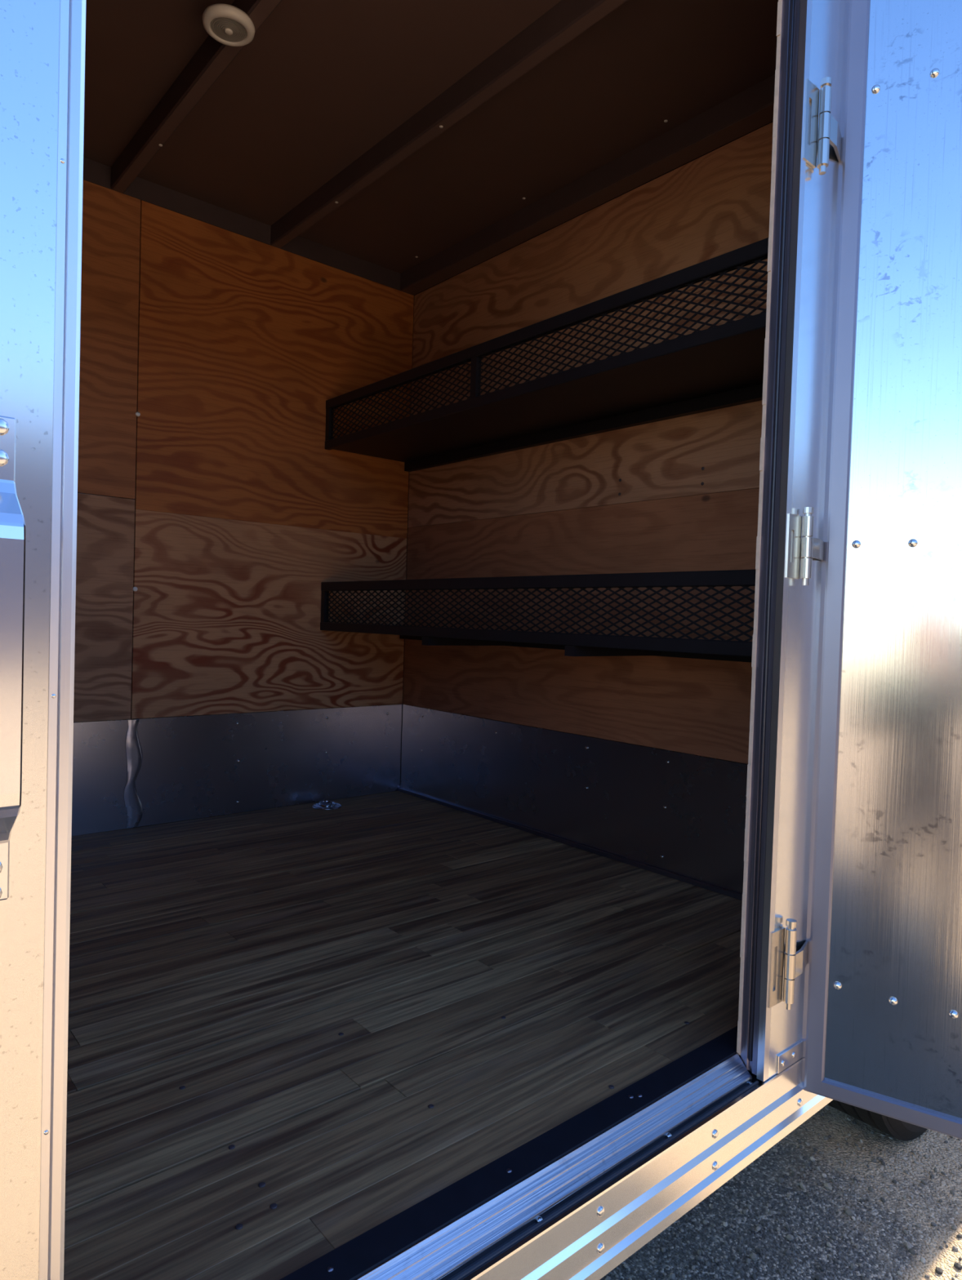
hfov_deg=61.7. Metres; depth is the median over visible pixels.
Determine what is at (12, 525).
handle
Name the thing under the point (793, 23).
trim
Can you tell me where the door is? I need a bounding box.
[768,0,961,1139]
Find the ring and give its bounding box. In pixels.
[311,800,342,809]
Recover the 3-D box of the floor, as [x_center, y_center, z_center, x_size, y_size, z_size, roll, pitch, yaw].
[-1.056,0.678,1.286,3.580,0.119,1.980,0,2,-41]
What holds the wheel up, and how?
on the ground
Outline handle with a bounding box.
[0,415,25,900]
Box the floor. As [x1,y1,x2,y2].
[63,791,761,1279]
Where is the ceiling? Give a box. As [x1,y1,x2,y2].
[83,0,777,295]
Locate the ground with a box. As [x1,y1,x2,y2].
[600,1104,961,1279]
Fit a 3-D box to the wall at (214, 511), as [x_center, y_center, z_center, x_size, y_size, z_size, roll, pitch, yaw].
[-0.870,-0.372,2.670,5.650,2.200,0.058,0,2,-41]
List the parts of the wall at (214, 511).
plywood panel, kick plate, plywood panel, plywood panel, kick plate, plywood panel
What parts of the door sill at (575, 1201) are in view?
rail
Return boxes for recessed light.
[201,3,254,46]
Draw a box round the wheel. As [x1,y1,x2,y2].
[826,1099,927,1141]
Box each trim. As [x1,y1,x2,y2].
[39,0,85,1279]
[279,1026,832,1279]
[736,0,812,1081]
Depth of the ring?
2.85 m
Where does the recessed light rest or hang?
in the ceiling
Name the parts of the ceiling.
rail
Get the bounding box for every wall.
[0,0,844,1279]
[71,179,414,835]
[397,120,773,900]
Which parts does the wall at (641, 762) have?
kick plate, plywood panel, plywood panel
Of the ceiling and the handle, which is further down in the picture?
the handle
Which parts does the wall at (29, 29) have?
skin panel, skin panel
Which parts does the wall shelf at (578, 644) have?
post, rail, rail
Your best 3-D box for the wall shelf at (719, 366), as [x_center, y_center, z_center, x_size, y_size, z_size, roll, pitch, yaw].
[0.199,-0.720,2.293,0.375,0.203,1.903,0,2,-41]
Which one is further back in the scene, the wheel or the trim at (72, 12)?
the wheel
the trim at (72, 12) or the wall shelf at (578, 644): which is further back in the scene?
the wall shelf at (578, 644)
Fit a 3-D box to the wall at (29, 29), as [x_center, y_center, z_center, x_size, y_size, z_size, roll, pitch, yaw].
[0.379,-0.295,1.182,5.690,2.200,0.044,0,2,-41]
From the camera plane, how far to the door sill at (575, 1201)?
1.03 m
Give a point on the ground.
(888, 1253)
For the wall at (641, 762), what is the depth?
2.39 m
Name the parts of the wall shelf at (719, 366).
post, post, rail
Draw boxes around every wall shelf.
[320,569,755,662]
[324,237,768,471]
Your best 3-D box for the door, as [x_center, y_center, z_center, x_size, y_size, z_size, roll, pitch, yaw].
[0.912,-0.197,1.047,0.950,1.925,0.142,3,2,31]

